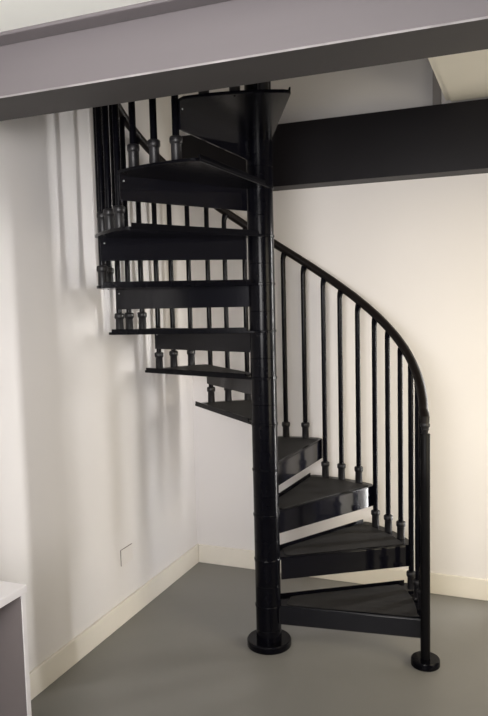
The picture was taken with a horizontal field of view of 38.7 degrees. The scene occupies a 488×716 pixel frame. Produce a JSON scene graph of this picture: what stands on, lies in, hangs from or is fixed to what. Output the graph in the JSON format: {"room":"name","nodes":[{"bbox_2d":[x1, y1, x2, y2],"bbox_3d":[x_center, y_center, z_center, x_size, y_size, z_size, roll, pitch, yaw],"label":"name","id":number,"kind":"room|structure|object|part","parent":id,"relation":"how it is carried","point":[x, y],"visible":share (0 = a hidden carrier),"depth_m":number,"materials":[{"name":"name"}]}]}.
{"room":"stairwell","nodes":[
{"label":"stairwell","id":0,"kind":"room"},
{"bbox_2d":[0,0,151,31],"bbox_3d":[-0.061,-0.914,0.004,3.600,0.347,3.035,1,5,22],"label":"ceiling","id":1,"kind":"structure","parent":0,"point":[14,14],"depth_m":1.76,"materials":[{"name":"paint"}]},
{"bbox_2d":[0,94,196,671],"bbox_3d":[-1.349,-0.810,1.777,0.120,4.600,5.320,1,5,22],"label":"wall","id":2,"kind":"structure","parent":0,"point":[97,454],"depth_m":3.10,"materials":[{"name":"paint"}]},
{"bbox_2d":[29,544,198,699],"bbox_3d":[-1.257,1.431,1.890,0.014,0.113,5.200,1,5,22],"label":"baseboard","id":3,"kind":"structure","parent":2,"relation":"attached to","point":[62,660],"depth_m":3.33,"materials":[{"name":"paint"}]},
{"bbox_2d":[0,0,228,45],"bbox_3d":[0.521,-1.047,1.434,3.600,0.356,0.065,1,5,22],"label":"trim","id":4,"kind":"structure","parent":2,"relation":"attached to","point":[154,7],"depth_m":1.80,"materials":[{"name":"grey paint"}]},
{"bbox_2d":[120,543,132,566],"bbox_3d":[-0.595,0.998,3.522,0.004,0.084,0.108,1,5,22],"label":"cover plate","id":5,"kind":"object","parent":2,"relation":"attached to","point":[126,554],"visible":1,"depth_m":3.52,"materials":[{"name":"plastic"}]},
{"bbox_2d":[0,0,487,120],"bbox_3d":[0.573,-0.988,1.562,3.600,0.498,0.200,1,5,22],"label":"ceiling beam","id":6,"kind":"structure","parent":2,"relation":"attached to","point":[231,43],"depth_m":1.76,"materials":[{"name":"grey paint"}]},
{"bbox_2d":[31,562,487,715],"bbox_3d":[0.420,1.550,1.284,3.820,0.100,5.320,1,5,22],"label":"floor","id":7,"kind":"structure","parent":0,"point":[186,652],"depth_m":3.05,"materials":[{"name":"grey concrete"}]},
{"bbox_2d":[0,581,31,715],"bbox_3d":[-1.068,1.132,1.838,0.362,0.708,1.098,1,5,22],"label":"storage unit","id":8,"kind":"object","parent":7,"relation":"on","point":[15,695],"visible":1,"depth_m":2.26,"materials":[{"name":"white plastic"}]},
{"bbox_3d":[-1.076,0.792,1.809,0.362,0.026,1.098,1,5,22],"label":"panel","id":9,"kind":"part","parent":8,"relation":"part of","materials":[{"name":"white plastic"}]},
{"bbox_3d":[-0.868,1.097,2.334,0.358,0.682,0.018,1,5,22],"label":"panel","id":10,"kind":"part","parent":8,"relation":"part of","materials":[{"name":"white plastic"}]},
{"bbox_2d":[92,81,439,671],"bbox_3d":[0.091,-0.681,3.064,1.487,4.053,1.443,1,5,22],"label":"spiral staircase","id":11,"kind":"structure","parent":7,"relation":"on","point":[242,123],"depth_m":3.15,"materials":[{"name":"black metal"}]},
{"bbox_3d":[-0.297,-0.474,3.013,0.640,0.100,0.006,-3,5,-15],"label":"riser plate","id":12,"kind":"part","parent":11,"relation":"part of","materials":[{"name":"black paint"}]},
{"bbox_3d":[-0.288,-0.280,3.203,0.640,0.100,0.006,0,5,11],"label":"riser plate","id":13,"kind":"part","parent":11,"relation":"part of","materials":[{"name":"black paint"}]},
{"bbox_3d":[-0.230,-0.671,2.839,0.640,0.100,0.006,-6,7,-41],"label":"riser plate","id":14,"kind":"part","parent":11,"relation":"part of","materials":[{"name":"black paint"}]},
{"bbox_3d":[-0.203,-0.086,3.373,0.640,0.100,0.006,2,6,38],"label":"riser plate","id":15,"kind":"part","parent":11,"relation":"part of","materials":[{"name":"black paint"}]},
{"bbox_3d":[-0.101,-0.874,2.713,0.006,0.100,0.640,1,5,23],"label":"riser plate","id":16,"kind":"part","parent":11,"relation":"part of","materials":[{"name":"black metal"}]},
{"bbox_3d":[-0.059,0.111,3.493,0.006,0.100,0.640,-4,6,-26],"label":"riser plate","id":17,"kind":"part","parent":11,"relation":"part of","materials":[{"name":"black paint"}]},
{"bbox_3d":[0.118,1.321,3.246,0.206,0.033,0.206,1,5,22],"label":"plate","id":18,"kind":"part","parent":11,"relation":"part of","materials":[{"name":"black paint"}]},
{"bbox_3d":[0.060,-1.215,3.025,1.443,2.988,1.438,1,5,22],"label":"handrail","id":19,"kind":"part","parent":11,"relation":"part of","materials":[{"name":"black plastic"}]},
{"bbox_3d":[0.286,0.523,3.510,0.006,0.100,0.640,1,6,26],"label":"riser plate","id":20,"kind":"part","parent":11,"relation":"part of","materials":[{"name":"black paint"}]},
{"bbox_3d":[0.418,0.740,3.412,0.640,0.100,0.006,-5,6,-37],"label":"riser plate","id":21,"kind":"part","parent":11,"relation":"part of","materials":[{"name":"black metal"}]},
{"bbox_3d":[0.486,0.961,3.270,0.640,0.100,0.006,-2,5,-11],"label":"riser plate","id":22,"kind":"part","parent":11,"relation":"part of","materials":[{"name":"black metal"}]},
{"bbox_3d":[0.476,1.185,3.117,0.640,0.083,0.006,0,5,15],"label":"riser plate","id":23,"kind":"part","parent":11,"relation":"part of","materials":[{"name":"black paint"}]},
{"bbox_3d":[0.780,0.817,2.989,0.042,0.995,0.042,1,5,22],"label":"newel post","id":24,"kind":"part","parent":11,"relation":"part of","materials":[{"name":"black metal"}]},
{"bbox_3d":[0.792,1.324,3.033,0.124,0.032,0.124,1,5,22],"label":"plate","id":25,"kind":"part","parent":11,"relation":"part of","materials":[{"name":"black paint"}]},
{"bbox_2d":[184,58,487,578],"bbox_3d":[1.351,-1.021,3.475,3.600,4.600,0.120,1,5,22],"label":"wall","id":26,"kind":"structure","parent":0,"point":[415,250],"depth_m":3.74,"materials":[{"name":"paint"}]},
{"bbox_2d":[181,99,487,190],"bbox_3d":[1.298,-1.078,3.345,3.600,0.325,0.150,1,5,22],"label":"beam","id":27,"kind":"structure","parent":26,"relation":"attached to","point":[449,139],"depth_m":3.52,"materials":[{"name":"black metal"}]},
{"bbox_2d":[199,544,487,600],"bbox_3d":[1.384,1.220,3.605,3.586,0.113,0.014,1,5,22],"label":"baseboard","id":28,"kind":"structure","parent":26,"relation":"attached to","point":[442,584],"depth_m":3.86,"materials":[{"name":"paint"}]},
{"bbox_2d":[433,71,440,104],"bbox_3d":[0.955,-2.263,3.436,0.040,2.100,0.030,1,5,22],"label":"trim","id":29,"kind":"structure","parent":26,"relation":"attached to","point":[436,88],"depth_m":3.50,"materials":[{"name":"grey paint"}]},
{"bbox_2d":[428,57,449,99],"bbox_3d":[0.664,-1.274,2.568,0.025,0.187,1.775,1,5,22],"label":"trim","id":30,"kind":"structure","parent":26,"relation":"attached to","point":[431,60],"depth_m":3.04,"materials":[{"name":"beige paint"}]},
{"bbox_2d":[434,49,487,101],"bbox_3d":[1.641,-1.249,2.172,2.085,0.175,1.775,1,5,22],"label":"ceiling","id":31,"kind":"structure","parent":0,"point":[464,76],"depth_m":2.97,"materials":[{"name":"beige paint"}]}
]}

